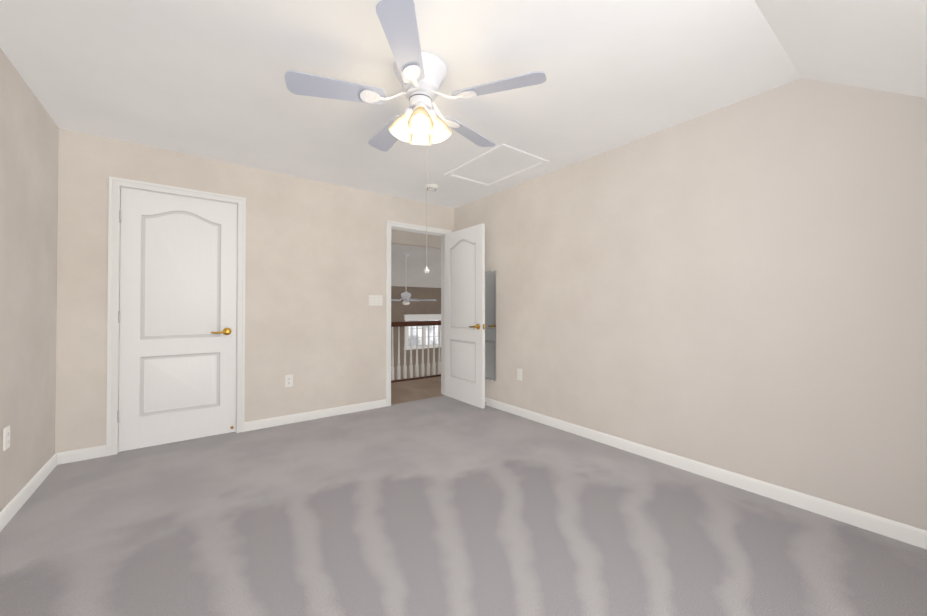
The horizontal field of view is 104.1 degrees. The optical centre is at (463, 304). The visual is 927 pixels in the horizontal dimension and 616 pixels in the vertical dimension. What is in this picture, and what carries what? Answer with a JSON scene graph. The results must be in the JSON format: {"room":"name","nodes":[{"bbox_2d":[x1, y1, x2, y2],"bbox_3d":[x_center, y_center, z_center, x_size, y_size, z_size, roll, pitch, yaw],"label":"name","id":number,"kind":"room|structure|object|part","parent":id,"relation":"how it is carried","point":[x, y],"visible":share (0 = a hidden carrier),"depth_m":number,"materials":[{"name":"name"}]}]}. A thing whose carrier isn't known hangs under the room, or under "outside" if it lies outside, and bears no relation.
{"room":"empty bedroom","nodes":[
{"label":"empty bedroom","id":0,"kind":"room"},
{"bbox_2d":[0,48,58,511],"bbox_3d":[-1.664,-0.080,0.852,0.115,2.400,4.470,0,-1,-37],"label":"wall","id":1,"kind":"structure","parent":0,"point":[29,137],"depth_m":2.09,"materials":[{"name":"paint"}]},
{"bbox_2d":[3,425,9,450],"bbox_3d":[-2.369,0.694,1.878,0.009,0.115,0.070,0,-1,-37],"label":"outlet","id":2,"kind":"object","parent":1,"relation":"attached to","point":[6,438],"visible":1,"depth_m":1.87,"materials":[{"name":"white plastic"}]},
{"bbox_2d":[0,452,63,531],"bbox_3d":[-1.613,1.079,0.879,0.013,0.082,4.240,0,-1,-37],"label":"baseboard","id":3,"kind":"structure","parent":1,"relation":"attached to","point":[24,494],"depth_m":2.11,"materials":[{"name":"white wood"}]},
{"bbox_2d":[118,432,233,452],"bbox_3d":[-2.518,1.246,3.375,1.815,0.200,0.795,0,-1,-37],"label":"floor","id":4,"kind":"structure","parent":0,"point":[174,442],"depth_m":2.99,"materials":[{"name":"grey carpet"}]},
{"bbox_2d":[55,128,453,452],"bbox_3d":[-1.545,-0.051,3.672,3.480,2.400,0.115,0,-1,-37],"label":"wall","id":5,"kind":"structure","parent":0,"point":[315,278],"depth_m":3.40,"materials":[{"name":"paint"}]},
{"bbox_2d":[117,187,236,451],"bbox_3d":[-2.346,0.115,3.014,0.772,2.030,0.163,0,-1,-37],"label":"closet door","id":6,"kind":"structure","parent":5,"relation":"in","point":[177,314],"depth_m":2.98,"materials":[{"name":"white wood"}]},
{"bbox_2d":[106,176,450,455],"bbox_3d":[-1.462,0.096,3.733,3.161,2.107,0.151,0,-1,-37],"label":"door frame","id":7,"kind":"structure","parent":5,"relation":"attached to","point":[116,184],"depth_m":3.12,"materials":[{"name":"white wood"}]},
{"bbox_2d":[285,374,292,386],"bbox_3d":[-1.679,0.737,3.483,0.070,0.115,0.012,0,-1,-37],"label":"outlet","id":8,"kind":"object","parent":5,"relation":"attached to","point":[288,380],"visible":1,"depth_m":3.48,"materials":[{"name":"white plastic"}]},
{"bbox_2d":[244,399,385,431],"bbox_3d":[-1.424,1.108,3.672,1.377,0.082,0.013,0,-1,-37],"label":"baseboard","id":9,"kind":"structure","parent":5,"relation":"attached to","point":[299,417],"depth_m":3.60,"materials":[{"name":"white wood"}]},
{"bbox_2d":[369,295,382,305],"bbox_3d":[-0.976,-0.045,4.024,0.163,0.115,0.010,0,-1,-37],"label":"light switch","id":10,"kind":"object","parent":5,"relation":"attached to","point":[375,300],"visible":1,"depth_m":4.02,"materials":[{"name":"white plastic"}]},
{"bbox_2d":[444,223,485,408],"bbox_3d":[-0.010,0.128,4.279,0.163,2.030,0.772,0,-1,-37],"label":"hall door","id":11,"kind":"structure","parent":5,"relation":"in","point":[464,315],"depth_m":4.22,"materials":[{"name":"white wood"}]},
{"bbox_2d":[0,0,800,208],"bbox_3d":[-0.537,-1.325,2.354,3.710,0.120,3.455,0,-1,-37],"label":"ceiling","id":12,"kind":"structure","parent":0,"point":[203,78],"depth_m":1.99,"materials":[{"name":"paint"}]},
{"bbox_2d":[284,0,545,151],"bbox_3d":[-0.250,-1.075,1.986,1.278,0.388,1.239,0,-1,-37],"label":"ceiling fan","id":13,"kind":"object","parent":12,"relation":"hanging from","point":[420,75],"visible":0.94,"depth_m":1.84,"materials":[{"name":"white metal"}]},
{"bbox_2d":[404,102,436,115],"bbox_3d":[-0.231,-1.018,1.946,0.139,0.073,0.139,0,-1,38],"label":"light fixture","id":14,"kind":"object","parent":13,"relation":"attached to","point":[430,112],"visible":0.27,"depth_m":1.92,"materials":[{"name":"white metal"}]},
{"bbox_2d":[416,114,424,121],"bbox_3d":[-0.231,-0.964,1.945,0.162,0.057,0.162,0,-1,38],"label":"bulb","id":15,"kind":"object","parent":14,"relation":"attached to","point":[420,117],"visible":0.17,"depth_m":1.85,"materials":[{"name":"white glass"}]},
{"bbox_3d":[-0.231,-0.955,1.945,0.312,0.147,0.312,0,-1,-37],"label":"lamp shade","id":16,"kind":"part","parent":13,"relation":"part of","materials":[{"name":"white glass"}]},
{"bbox_2d":[426,225,426,267],"bbox_3d":[-0.198,-0.630,1.945,0.008,0.877,0.008,0,-1,-37],"label":"pull chain","id":17,"kind":"object","parent":13,"relation":"hanging from","point":[426,246],"visible":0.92,"depth_m":1.94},
{"bbox_2d":[425,184,437,190],"bbox_3d":[-0.337,-1.228,3.812,0.136,0.044,0.136,0,-1,-37],"label":"smoke detector","id":18,"kind":"object","parent":12,"relation":"attached to","point":[431,187],"visible":0.98,"depth_m":3.77,"materials":[{"name":"white plastic"}]},
{"bbox_2d":[444,143,549,186],"bbox_3d":[0.285,-1.249,3.330,0.570,0.012,0.820,0,-1,-37],"label":"attic hatch","id":19,"kind":"object","parent":12,"relation":"attached to","point":[502,162],"depth_m":3.29,"materials":[{"name":"paint"}]},
{"bbox_2d":[391,286,440,378],"bbox_3d":[-1.494,0.910,9.661,7.200,6.000,0.100,0,-1,-37],"label":"wall","id":20,"kind":"structure","parent":0,"point":[399,310],"depth_m":9.71,"materials":[{"name":"paint"}]},
{"bbox_2d":[404,314,440,349],"bbox_3d":[-1.078,0.737,9.875,1.200,0.930,0.060,0,-1,-37],"label":"window","id":21,"kind":"structure","parent":20,"relation":"in","point":[422,317],"depth_m":9.87,"materials":[{"name":"white glass"}]},
{"bbox_2d":[391,244,440,287],"bbox_3d":[-0.414,-1.260,8.256,7.200,1.550,3.480,0,-1,-37],"label":"ceiling","id":22,"kind":"structure","parent":0,"point":[417,276],"depth_m":8.63,"materials":[{"name":"paint"}]},
{"bbox_2d":[391,253,435,304],"bbox_3d":[-1.284,-0.546,7.890,1.245,1.127,1.277,0,-1,-37],"label":"fan","id":23,"kind":"object","parent":22,"relation":"hanging from","point":[406,296],"visible":1,"depth_m":7.87,"materials":[{"name":"white metal"}]},
{"bbox_2d":[391,229,440,248],"bbox_3d":[0.666,-1.519,6.831,7.200,1.200,0.100,0,-1,-37],"label":"header beam","id":24,"kind":"structure","parent":0,"point":[399,237],"depth_m":5.69,"materials":[{"name":"paint"}]},
{"bbox_2d":[391,376,443,404],"bbox_3d":[1.031,1.316,6.320,7.200,0.280,1.210,0,-1,-37],"label":"floor","id":25,"kind":"structure","parent":0,"point":[412,390],"depth_m":4.88,"materials":[{"name":"brown wood"}]},
{"bbox_2d":[391,320,440,382],"bbox_3d":[-0.620,0.717,5.773,2.900,0.907,0.080,0,-1,-37],"label":"railing","id":26,"kind":"object","parent":25,"relation":"on","point":[399,324],"visible":0.31,"depth_m":5.66,"materials":[{"name":"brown wood"}]},
{"bbox_2d":[0,395,926,615],"bbox_3d":[-0.202,1.231,1.885,3.710,0.200,4.375,0,-1,-37],"label":"floor carpet","id":27,"kind":"object","parent":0,"point":[444,505],"visible":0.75,"depth_m":1.77,"materials":[{"name":"grey carpet"}]},
{"bbox_2d":[454,78,926,530],"bbox_3d":[1.202,-0.058,3.021,0.115,2.400,4.470,0,-1,-37],"label":"wall","id":28,"kind":"structure","parent":0,"point":[739,287],"depth_m":2.22,"materials":[{"name":"paint"}]},
{"bbox_2d":[485,270,495,380],"bbox_3d":[0.262,0.239,4.156,0.009,1.254,0.330,0,-1,-37],"label":"mirror","id":29,"kind":"object","parent":28,"relation":"attached to","point":[490,324],"visible":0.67,"depth_m":4.10,"materials":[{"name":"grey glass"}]},
{"bbox_2d":[517,369,521,380],"bbox_3d":[0.580,0.724,3.733,0.009,0.115,0.070,0,-1,-37],"label":"outlet","id":30,"kind":"object","parent":28,"relation":"attached to","point":[519,374],"visible":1,"depth_m":3.73,"materials":[{"name":"white plastic"}]},
{"bbox_2d":[485,397,926,549],"bbox_3d":[1.145,1.101,2.966,0.030,0.082,4.240,0,-1,-37],"label":"baseboard","id":31,"kind":"structure","parent":28,"relation":"attached to","point":[909,534],"depth_m":2.18,"materials":[{"name":"white wood"}]},
{"bbox_2d":[754,0,926,97],"bbox_3d":[0.812,-0.972,0.568,3.710,0.861,1.015,0,-1,-37],"label":"ceiling","id":32,"kind":"structure","parent":0,"point":[880,45],"depth_m":1.51,"materials":[{"name":"paint"}]}
]}

